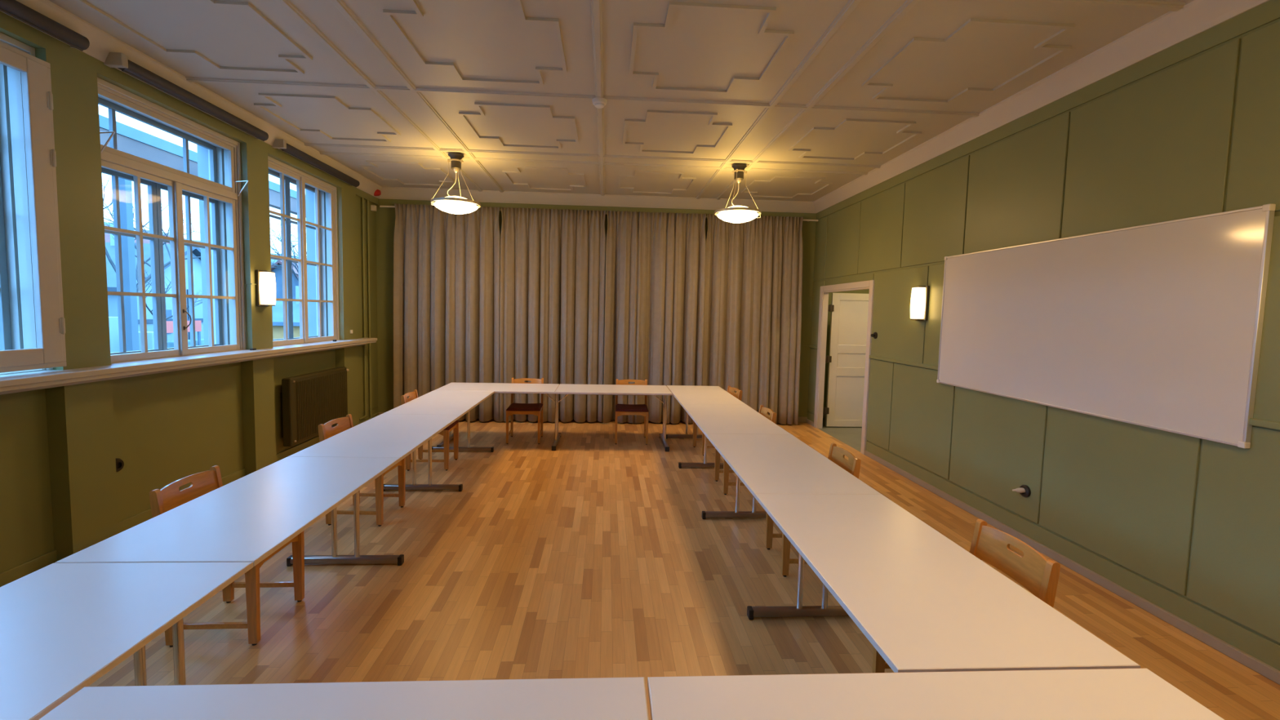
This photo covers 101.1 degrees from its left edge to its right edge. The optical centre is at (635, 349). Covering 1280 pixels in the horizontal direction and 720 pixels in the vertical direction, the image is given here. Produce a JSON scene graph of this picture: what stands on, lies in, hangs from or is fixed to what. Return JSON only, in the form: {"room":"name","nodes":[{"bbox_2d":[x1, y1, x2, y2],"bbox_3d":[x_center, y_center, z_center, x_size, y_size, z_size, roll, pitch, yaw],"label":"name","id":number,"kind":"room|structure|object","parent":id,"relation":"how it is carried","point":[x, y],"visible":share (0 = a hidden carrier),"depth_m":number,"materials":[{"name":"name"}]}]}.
{"room":"meeting room","nodes":[
{"label":"meeting room","id":0,"kind":"room"},
{"bbox_2d":[0,11,378,573],"bbox_3d":[-3.798,-0.331,2.772,0.441,3.665,10.690,1,4,-3],"label":"wall","id":1,"kind":"structure","parent":0,"point":[61,489],"depth_m":3.68,"materials":[{"name":"green paint"}]},
{"bbox_2d":[0,32,66,375],"bbox_3d":[-3.688,-0.784,2.507,0.362,1.980,1.495,1,4,-3],"label":"window","id":2,"kind":"structure","parent":1,"relation":"in","point":[33,321],"depth_m":3.17,"materials":[{"name":"paint"}]},
{"bbox_2d":[0,0,89,51],"bbox_3d":[-3.476,-1.883,2.538,0.120,0.102,1.610,1,4,-3],"label":"roller blind","id":3,"kind":"object","parent":1,"relation":"attached to","point":[13,8],"visible":1,"depth_m":3.08,"materials":[{"name":"grey fabric"}]},
{"bbox_2d":[115,457,124,472],"bbox_3d":[-3.757,0.837,3.812,0.030,0.100,0.100,1,4,-3],"label":"wall socket","id":4,"kind":"object","parent":1,"relation":"attached to","point":[119,463],"visible":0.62,"depth_m":3.82,"materials":[{"name":"black plastic"}]},
{"bbox_2d":[97,77,248,363],"bbox_3d":[-3.789,-0.912,4.301,0.360,1.980,1.465,1,4,-3],"label":"window","id":5,"kind":"structure","parent":1,"relation":"in","point":[223,189],"depth_m":4.33,"materials":[{"name":"paint"}]},
{"bbox_2d":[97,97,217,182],"bbox_3d":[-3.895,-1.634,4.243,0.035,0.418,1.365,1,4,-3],"label":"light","id":6,"kind":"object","parent":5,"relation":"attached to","point":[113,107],"depth_m":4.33,"materials":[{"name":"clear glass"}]},
{"bbox_2d":[97,88,235,192],"bbox_3d":[-3.740,-1.631,4.252,0.037,0.418,1.365,1,4,-3],"label":"light","id":7,"kind":"object","parent":5,"relation":"attached to","point":[108,94],"depth_m":4.22,"materials":[{"name":"clear glass"}]},
{"bbox_2d":[103,52,268,141],"bbox_3d":[-3.575,-2.012,4.331,0.120,0.102,1.560,1,4,-3],"label":"roller blind","id":8,"kind":"object","parent":5,"relation":"attached to","point":[119,60],"visible":0.99,"depth_m":4.05,"materials":[{"name":"grey fabric"}]},
{"bbox_2d":[0,337,377,395],"bbox_3d":[-3.524,0.239,2.497,0.245,0.099,10.030,1,4,-3],"label":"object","id":9,"kind":"structure","parent":1,"relation":"attached to","point":[33,380],"depth_m":3.81,"materials":[{"name":"paint"}]},
{"bbox_2d":[0,412,378,586],"bbox_3d":[-3.705,1.351,3.224,0.085,0.090,9.700,1,4,-3],"label":"baseboard","id":10,"kind":"structure","parent":1,"relation":"attached to","point":[13,574],"depth_m":3.90,"materials":[{"name":"green paint"}]},
{"bbox_2d":[0,0,382,198],"bbox_3d":[-3.492,-1.950,2.598,0.092,0.161,10.540,1,4,-3],"label":"trim","id":11,"kind":"structure","parent":1,"relation":"attached to","point":[101,43],"depth_m":3.96,"materials":[{"name":"paint"}]},
{"bbox_2d":[244,283,256,349],"bbox_3d":[-3.732,-0.320,5.112,0.066,0.638,0.078,1,4,-3],"label":"cable","id":12,"kind":"object","parent":1,"relation":"attached to","point":[246,283],"visible":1,"depth_m":5.07,"materials":[{"name":"green paint"}]},
{"bbox_2d":[196,144,316,345],"bbox_3d":[-3.950,-0.780,2.509,0.159,2.000,8.606,1,4,-3],"label":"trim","id":13,"kind":"structure","parent":1,"relation":"attached to","point":[202,153],"depth_m":6.73,"materials":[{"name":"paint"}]},
{"bbox_2d":[255,269,275,306],"bbox_3d":[-3.659,-0.606,5.222,0.106,0.355,0.176,1,4,-3],"label":"wall lamp","id":14,"kind":"object","parent":1,"relation":"attached to","point":[265,282],"visible":1,"depth_m":5.16,"materials":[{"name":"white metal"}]},
{"bbox_2d":[267,155,339,346],"bbox_3d":[-3.938,-1.040,6.072,0.258,1.980,1.472,1,4,-3],"label":"window","id":15,"kind":"structure","parent":1,"relation":"in","point":[326,263],"depth_m":6.15,"materials":[{"name":"paint"}]},
{"bbox_2d":[271,138,359,187],"bbox_3d":[-3.678,-2.143,6.163,0.120,0.102,1.660,1,4,-3],"label":"roller blind","id":16,"kind":"object","parent":15,"relation":"attached to","point":[281,144],"visible":1,"depth_m":5.90,"materials":[{"name":"grey fabric"}]},
{"bbox_2d":[280,366,349,446],"bbox_3d":[-3.826,0.639,6.324,0.171,0.750,1.290,1,4,-3],"label":"radiator","id":17,"kind":"object","parent":1,"relation":"attached to","point":[308,401],"visible":0.84,"depth_m":6.05,"materials":[{"name":"metal"}]},
{"bbox_2d":[359,197,366,420],"bbox_3d":[-3.849,-0.607,7.380,0.027,3.194,0.214,1,4,-3],"label":"pipe","id":18,"kind":"object","parent":1,"relation":"attached to","point":[362,198],"visible":1,"depth_m":7.46,"materials":[{"name":"green metal"}]},
{"bbox_2d":[359,200,372,423],"bbox_3d":[-3.854,-0.581,7.462,0.027,3.258,0.374,1,4,-3],"label":"pipe","id":19,"kind":"object","parent":1,"relation":"attached to","point":[367,201],"visible":0.78,"depth_m":7.62,"materials":[{"name":"green metal"}]},
{"bbox_2d":[356,266,377,414],"bbox_3d":[-3.889,-0.611,7.607,0.007,3.020,0.670,1,4,-3],"label":"trim","id":20,"kind":"structure","parent":1,"relation":"attached to","point":[357,266],"depth_m":7.67,"materials":[{"name":"green paint"}]},
{"bbox_2d":[370,204,376,211],"bbox_3d":[-3.840,-2.071,7.711,0.065,0.080,0.060,1,4,-3],"label":"sensor","id":21,"kind":"object","parent":1,"relation":"attached to","point":[373,207],"visible":1,"depth_m":7.68,"materials":[{"name":"white plastic"}]},
{"bbox_2d":[373,189,381,195],"bbox_3d":[-3.775,-2.288,7.679,0.103,0.099,0.100,1,4,-3],"label":"fire alarm","id":22,"kind":"object","parent":1,"relation":"attached to","point":[377,193],"visible":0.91,"depth_m":7.65,"materials":[{"name":"red plastic"}]},
{"bbox_2d":[375,199,816,417],"bbox_3d":[-0.666,-0.646,8.216,7.300,3.665,0.150,1,4,-3],"label":"wall","id":23,"kind":"structure","parent":0,"point":[385,216],"depth_m":8.04,"materials":[{"name":"green paint"}]},
{"bbox_2d":[378,412,807,422],"bbox_3d":[-0.599,1.065,8.258,6.699,0.090,0.018,1,4,-3],"label":"baseboard","id":24,"kind":"structure","parent":23,"relation":"attached to","point":[801,420],"depth_m":8.43,"materials":[{"name":"paint"}]},
{"bbox_2d":[378,186,815,213],"bbox_3d":[-0.504,-2.264,7.987,6.659,0.161,0.092,1,4,-3],"label":"trim","id":25,"kind":"structure","parent":23,"relation":"attached to","point":[387,193],"depth_m":7.98,"materials":[{"name":"paint"}]},
{"bbox_2d":[377,199,816,346],"bbox_3d":[-0.530,-1.143,8.101,6.659,2.082,0.022,1,4,-3],"label":"trim","id":26,"kind":"structure","parent":23,"relation":"attached to","point":[380,202],"depth_m":8.02,"materials":[{"name":"green paint"}]},
{"bbox_2d":[379,205,818,222],"bbox_3d":[-0.480,-2.054,7.981,6.595,0.025,0.092,1,4,-3],"label":"rail","id":27,"kind":"object","parent":23,"relation":"attached to","point":[393,206],"visible":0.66,"depth_m":7.94,"materials":[{"name":"white plastic"}]},
{"bbox_2d":[393,203,499,422],"bbox_3d":[-2.796,-0.521,7.808,1.546,3.180,0.184,1,4,-3],"label":"curtain","id":28,"kind":"object","parent":27,"relation":"hanging from","point":[446,265],"visible":0.92,"depth_m":7.77,"materials":[{"name":"beige fabric"}]},
{"bbox_2d":[499,207,605,422],"bbox_3d":[-1.248,-0.494,7.909,1.545,3.180,0.189,1,4,-3],"label":"curtain","id":29,"kind":"object","parent":27,"relation":"hanging from","point":[552,301],"visible":0.94,"depth_m":7.86,"materials":[{"name":"beige fabric"}]},
{"bbox_2d":[48,0,1190,201],"bbox_3d":[-0.251,-2.021,2.773,6.779,0.140,10.540,1,4,-3],"label":"ceiling","id":30,"kind":"structure","parent":0,"point":[813,97],"depth_m":3.91,"materials":[{"name":"beige paint"}]},
{"bbox_2d":[431,153,480,214],"bbox_3d":[-2.063,-1.893,6.045,0.544,0.655,0.547,1,4,-3],"label":"pendant lamp","id":31,"kind":"object","parent":30,"relation":"hanging from","point":[450,204],"visible":1,"depth_m":5.95,"materials":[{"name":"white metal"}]},
{"bbox_2d":[591,97,606,108],"bbox_3d":[-0.302,-2.035,4.361,0.120,0.057,0.120,1,4,-3],"label":"smoke detector","id":32,"kind":"object","parent":30,"relation":"attached to","point":[598,102],"visible":1,"depth_m":4.33,"materials":[{"name":"white plastic"}]},
{"bbox_2d":[714,164,761,222],"bbox_3d":[1.210,-1.834,6.231,0.544,0.655,0.547,-1,5,-32],"label":"pendant lamp","id":33,"kind":"object","parent":30,"relation":"hanging from","point":[735,214],"visible":1,"depth_m":6.13,"materials":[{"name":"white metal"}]},
{"bbox_2d":[88,418,1279,719],"bbox_3d":[-0.359,1.524,3.021,6.799,0.080,10.540,1,4,-3],"label":"floor","id":34,"kind":"structure","parent":0,"point":[591,556],"depth_m":3.20,"materials":[{"name":"brown wood"}]},
{"bbox_2d":[0,562,253,719],"bbox_3d":[-1.784,1.213,1.295,0.732,0.721,1.439,1,4,-3],"label":"folding table","id":35,"kind":"object","parent":34,"relation":"on","point":[64,627],"visible":0.97,"depth_m":1.63,"materials":[{"name":"white laminate"}]},
{"bbox_2d":[149,465,304,647],"bbox_3d":[-2.131,1.065,2.794,0.500,0.791,0.424,1,4,-4],"label":"wooden chair","id":36,"kind":"object","parent":34,"relation":"on","point":[169,497],"visible":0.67,"depth_m":2.69,"materials":[{"name":"brown wood"}]},
{"bbox_2d":[54,457,400,685],"bbox_3d":[-1.859,1.117,2.631,0.732,0.721,1.644,1,4,-3],"label":"folding table","id":37,"kind":"object","parent":34,"relation":"on","point":[248,518],"visible":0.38,"depth_m":2.39,"materials":[{"name":"white laminate"}]},
{"bbox_2d":[38,676,648,719],"bbox_3d":[-0.678,1.254,1.048,1.428,0.721,0.732,1,4,-3],"label":"folding table","id":38,"kind":"object","parent":34,"relation":"on","point":[589,698],"visible":1,"depth_m":1.31,"materials":[{"name":"white laminate"}]},
{"bbox_2d":[318,413,405,526],"bbox_3d":[-2.204,0.959,4.270,0.500,0.791,0.424,1,4,0],"label":"wooden chair","id":39,"kind":"object","parent":34,"relation":"on","point":[326,431],"visible":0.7,"depth_m":4.17,"materials":[{"name":"brown wood"}]},
{"bbox_2d":[286,413,461,566],"bbox_3d":[-1.939,1.014,4.066,0.732,0.721,1.644,1,4,-3],"label":"folding table","id":40,"kind":"object","parent":34,"relation":"on","point":[384,435],"visible":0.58,"depth_m":3.75,"materials":[{"name":"white laminate"}]},
{"bbox_2d":[400,389,459,471],"bbox_3d":[-2.218,0.858,5.696,0.500,0.791,0.424,1,4,-5],"label":"wooden chair","id":41,"kind":"object","parent":34,"relation":"on","point":[412,395],"visible":0.5,"depth_m":5.58,"materials":[{"name":"brown wood"}]},
{"bbox_2d":[382,390,494,491],"bbox_3d":[-2.018,0.911,5.500,0.732,0.721,1.644,1,4,-3],"label":"folding table","id":42,"kind":"object","parent":34,"relation":"on","point":[435,402],"visible":0.75,"depth_m":5.30,"materials":[{"name":"white laminate"}]},
{"bbox_2d":[435,382,568,450],"bbox_3d":[-1.624,0.835,6.708,1.634,0.721,0.732,1,4,-3],"label":"folding table","id":43,"kind":"object","parent":34,"relation":"on","point":[499,388],"visible":0.62,"depth_m":6.65,"materials":[{"name":"white laminate"}]},
{"bbox_2d":[506,377,543,444],"bbox_3d":[-1.444,0.791,6.888,0.424,0.791,0.500,1,4,-5],"label":"wooden chair","id":44,"kind":"object","parent":34,"relation":"on","point":[536,409],"visible":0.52,"depth_m":6.82,"materials":[{"name":"brown wood"}]},
{"bbox_2d":[555,383,672,451],"bbox_3d":[-0.295,0.859,6.784,1.428,0.721,0.732,1,4,-3],"label":"folding table","id":45,"kind":"object","parent":34,"relation":"on","point":[566,388],"visible":1,"depth_m":6.70,"materials":[{"name":"white laminate"}]},
{"bbox_2d":[614,378,648,444],"bbox_3d":[-0.060,0.814,6.993,0.424,0.791,0.500,1,4,-2],"label":"wooden chair","id":46,"kind":"object","parent":34,"relation":"on","point":[620,409],"visible":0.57,"depth_m":6.82,"materials":[{"name":"brown wood"}]},
{"bbox_2d":[603,210,706,423],"bbox_3d":[0.275,-0.467,7.989,1.494,3.180,0.201,1,4,-3],"label":"curtain","id":47,"kind":"object","parent":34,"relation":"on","point":[655,262],"visible":0.95,"depth_m":7.94,"materials":[{"name":"beige fabric"}]},
{"bbox_2d":[666,385,745,468],"bbox_3d":[0.811,0.909,6.409,0.732,0.721,1.614,1,4,-3],"label":"folding table","id":48,"kind":"object","parent":34,"relation":"on","point":[691,394],"visible":0.56,"depth_m":6.31,"materials":[{"name":"white laminate"}]},
{"bbox_2d":[692,385,742,455],"bbox_3d":[1.004,0.869,6.547,0.500,0.791,0.424,1,4,-10],"label":"wooden chair","id":49,"kind":"object","parent":34,"relation":"on","point":[738,394],"visible":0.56,"depth_m":6.63,"materials":[{"name":"brown wood"}]},
{"bbox_2d":[681,403,791,519],"bbox_3d":[0.890,1.012,4.985,0.732,0.721,1.614,1,4,-3],"label":"folding table","id":50,"kind":"object","parent":34,"relation":"on","point":[712,419],"visible":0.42,"depth_m":4.73,"materials":[{"name":"white laminate"}]},
{"bbox_2d":[714,404,776,494],"bbox_3d":[1.061,0.967,5.169,0.500,0.791,0.424,1,4,-3],"label":"wooden chair","id":51,"kind":"object","parent":34,"relation":"on","point":[763,411],"visible":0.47,"depth_m":5.10,"materials":[{"name":"brown wood"}]},
{"bbox_2d":[702,213,803,425],"bbox_3d":[1.782,-0.440,8.074,1.512,3.180,0.172,1,4,-3],"label":"curtain","id":52,"kind":"object","parent":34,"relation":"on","point":[753,286],"visible":0.91,"depth_m":8.03,"materials":[{"name":"beige fabric"}]},
{"bbox_2d":[706,433,880,619],"bbox_3d":[0.970,1.114,3.561,0.732,0.721,1.614,1,4,-3],"label":"folding table","id":53,"kind":"object","parent":34,"relation":"on","point":[766,464],"visible":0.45,"depth_m":3.28,"materials":[{"name":"white laminate"}]},
{"bbox_2d":[765,442,861,577],"bbox_3d":[1.197,1.079,3.622,0.500,0.791,0.424,1,4,-1],"label":"wooden chair","id":54,"kind":"object","parent":34,"relation":"on","point":[836,455],"visible":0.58,"depth_m":3.57,"materials":[{"name":"brown wood"}]},
{"bbox_2d":[647,668,1224,719],"bbox_3d":[0.756,1.280,1.130,1.428,0.721,0.732,1,4,-3],"label":"folding table","id":55,"kind":"object","parent":34,"relation":"on","point":[1102,694],"visible":1,"depth_m":1.37,"materials":[{"name":"white laminate"}]},
{"bbox_2d":[755,493,1140,672],"bbox_3d":[1.044,1.209,2.229,0.732,0.721,1.428,1,4,-3],"label":"folding table","id":56,"kind":"object","parent":34,"relation":"on","point":[925,602],"visible":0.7,"depth_m":1.87,"materials":[{"name":"white laminate"}]},
{"bbox_2d":[872,519,1060,672],"bbox_3d":[1.352,1.181,2.223,0.500,0.791,0.424,1,4,-2],"label":"wooden chair","id":57,"kind":"object","parent":34,"relation":"on","point":[1033,571],"visible":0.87,"depth_m":2.20,"materials":[{"name":"brown wood"}]},
{"bbox_2d":[818,417,862,451],"bbox_3d":[3.993,1.328,7.221,2.360,0.081,3.750,1,4,-3],"label":"floor","id":58,"kind":"structure","parent":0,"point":[851,436],"depth_m":7.70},
{"bbox_2d":[813,280,875,454],"bbox_3d":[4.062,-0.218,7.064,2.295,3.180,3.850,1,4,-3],"label":"door frame","id":59,"kind":"structure","parent":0,"point":[860,291],"depth_m":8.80,"materials":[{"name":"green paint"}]},
{"bbox_2d":[807,0,1279,645],"bbox_3d":[3.091,-0.222,3.369,0.065,3.665,11.100,1,4,-3],"label":"wall","id":60,"kind":"structure","parent":0,"point":[1190,128],"depth_m":3.44,"materials":[{"name":"green paint"}]},
{"bbox_2d":[822,293,868,426],"bbox_3d":[3.251,0.169,8.051,0.818,2.050,0.108,1,4,-3],"label":"door","id":61,"kind":"structure","parent":60,"relation":"in","point":[846,358],"depth_m":8.07,"materials":[{"name":"paint"}]},
{"bbox_2d":[871,332,877,338],"bbox_3d":[2.858,-0.171,6.337,0.060,0.080,0.080,1,4,-3],"label":"light switch","id":62,"kind":"object","parent":60,"relation":"attached to","point":[874,335],"visible":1,"depth_m":6.32,"materials":[{"name":"black plastic"}]},
{"bbox_2d":[910,285,929,320],"bbox_3d":[2.894,-0.474,5.394,0.106,0.355,0.176,1,4,-3],"label":"wall lamp","id":63,"kind":"object","parent":60,"relation":"attached to","point":[919,295],"visible":1,"depth_m":5.33,"materials":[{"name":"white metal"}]},
{"bbox_2d":[1019,484,1031,497],"bbox_3d":[2.983,1.086,4.044,0.026,0.092,0.092,1,4,-3],"label":"wall socket","id":64,"kind":"object","parent":60,"relation":"attached to","point":[1028,492],"visible":0.87,"depth_m":4.02,"materials":[{"name":"black plastic"}]},
{"bbox_2d":[1012,487,1025,493],"bbox_3d":[2.936,1.079,4.041,0.097,0.038,0.038,1,4,-3],"label":"plug","id":65,"kind":"object","parent":64,"relation":"attached to","point":[1020,490],"visible":1,"depth_m":4.03,"materials":[{"name":"white plastic"}]},
{"bbox_2d":[813,0,1269,213],"bbox_3d":[3.063,-1.832,2.971,0.092,0.161,10.540,1,4,-3],"label":"trim","id":66,"kind":"structure","parent":60,"relation":"attached to","point":[1171,28],"depth_m":3.65,"materials":[{"name":"paint"}]},
{"bbox_2d":[805,418,1279,684],"bbox_3d":[3.033,1.515,3.209,0.030,0.060,10.540,1,4,-3],"label":"baseboard","id":67,"kind":"structure","parent":60,"relation":"attached to","point":[1245,659],"depth_m":3.30,"materials":[{"name":"paint"}]},
{"bbox_2d":[807,345,1279,671],"bbox_3d":[3.045,0.899,3.166,0.032,1.185,10.540,1,4,-3],"label":"trim","id":68,"kind":"structure","parent":60,"relation":"attached to","point":[1260,648],"depth_m":3.33,"materials":[{"name":"green paint"}]},
{"bbox_2d":[936,204,1275,448],"bbox_3d":[3.014,-0.194,3.835,0.034,1.210,2.480,1,4,-3],"label":"whiteboard","id":69,"kind":"object","parent":60,"relation":"attached to","point":[1157,326],"visible":1,"depth_m":3.26,"materials":[{"name":"ceramic"}]},
{"label":"outside","id":70,"kind":"structure","parent":0,"visible":0},
{"bbox_2d":[104,222,297,263],"bbox_3d":[-65.581,-10.134,65.912,116.000,13.011,200.000,1,4,-3],"label":"ground","id":71,"kind":"structure","parent":70,"point":[107,224],"depth_m":86.65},
{"bbox_2d":[108,316,119,352],"bbox_3d":[-18.549,-0.165,17.934,0.800,1.900,1.400,1,4,-3],"label":"gatepost","id":72,"kind":"object","parent":71,"relation":"on","point":[113,321],"visible":0.03,"depth_m":18.34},
{"bbox_2d":[104,222,169,244],"bbox_3d":[-35.017,-4.697,35.871,7.800,7.700,7.800,1,4,-3],"label":"house","id":73,"kind":"structure","parent":71,"relation":"on","point":[107,236],"depth_m":35.16,"materials":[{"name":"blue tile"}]},
{"bbox_2d":[137,331,154,350],"bbox_3d":[-17.718,0.036,19.099,0.800,1.370,0.500,1,4,-3],"label":"gatepost","id":74,"kind":"object","parent":71,"relation":"on","point":[150,340],"visible":0.12,"depth_m":18.84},
{"bbox_2d":[102,175,200,292],"bbox_3d":[-17.222,-2.617,18.048,4.073,6.846,6.645,4,5,38],"label":"bare tree","id":75,"kind":"object","parent":71,"relation":"on","point":[105,208],"visible":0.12,"depth_m":17.89,"materials":[{"name":"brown plant"}]},
{"bbox_2d":[105,233,204,341],"bbox_3d":[-24.954,-2.909,25.715,6.800,6.000,7.300,1,4,-3],"label":"house","id":76,"kind":"structure","parent":71,"relation":"on","point":[197,267],"depth_m":24.70,"materials":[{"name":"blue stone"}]},
{"bbox_2d":[136,271,202,319],"bbox_3d":[-18.878,-1.438,21.595,2.922,3.913,3.809,-2,5,-41],"label":"bare tree","id":77,"kind":"object","parent":71,"relation":"on","point":[148,283],"visible":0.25,"depth_m":21.38,"materials":[{"name":"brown plant"}]},
{"bbox_2d":[166,320,201,345],"bbox_3d":[-17.639,-0.242,20.439,0.070,1.740,2.000,1,4,-3],"label":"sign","id":78,"kind":"object","parent":71,"relation":"on","point":[169,323],"visible":0.24,"depth_m":21.09,"materials":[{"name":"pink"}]},
{"bbox_2d":[167,338,204,347],"bbox_3d":[-18.055,0.071,21.492,0.400,0.950,4.200,1,4,-3],"label":"stone wall","id":79,"kind":"structure","parent":71,"relation":"on","point":[170,344],"depth_m":20.96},
{"bbox_2d":[98,114,306,351],"bbox_3d":[-6.878,-0.556,6.606,0.200,4.780,20.000,1,4,-3],"label":"building exterior","id":80,"kind":"structure","parent":71,"relation":"on","point":[131,140],"depth_m":7.16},
{"bbox_2d":[270,214,297,255],"bbox_3d":[-11.290,-2.754,21.553,5.353,6.894,6.540,1,4,-9],"label":"bare tree","id":81,"kind":"object","parent":71,"relation":"on","point":[295,215],"visible":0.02,"depth_m":19.07,"materials":[{"name":"brown plant"}]},
{"bbox_2d":[270,218,298,280],"bbox_3d":[-22.479,-4.666,34.165,4.452,8.463,5.989,-2,5,-40],"label":"bare tree","id":82,"kind":"object","parent":71,"relation":"on","point":[296,239],"visible":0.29,"depth_m":33.88,"materials":[{"name":"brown plant"}]},
{"bbox_2d":[271,260,307,298],"bbox_3d":[-25.355,-4.213,41.966,6.800,6.300,9.800,1,4,-3],"label":"house","id":83,"kind":"structure","parent":71,"relation":"on","point":[278,273],"depth_m":37.43,"materials":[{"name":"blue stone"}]},
{"bbox_2d":[271,285,308,339],"bbox_3d":[-16.719,-1.493,26.676,3.200,3.400,3.400,1,4,-3],"label":"garden shed","id":84,"kind":"object","parent":71,"relation":"on","point":[277,310],"visible":0.19,"depth_m":25.42,"materials":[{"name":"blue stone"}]},
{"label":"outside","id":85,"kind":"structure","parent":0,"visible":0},
{"bbox_2d":[104,224,274,263],"bbox_3d":[-61.813,-8.943,59.178,67.000,15.504,154.000,1,4,-3],"label":"hills","id":86,"kind":"structure","parent":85,"point":[104,224],"depth_m":66.14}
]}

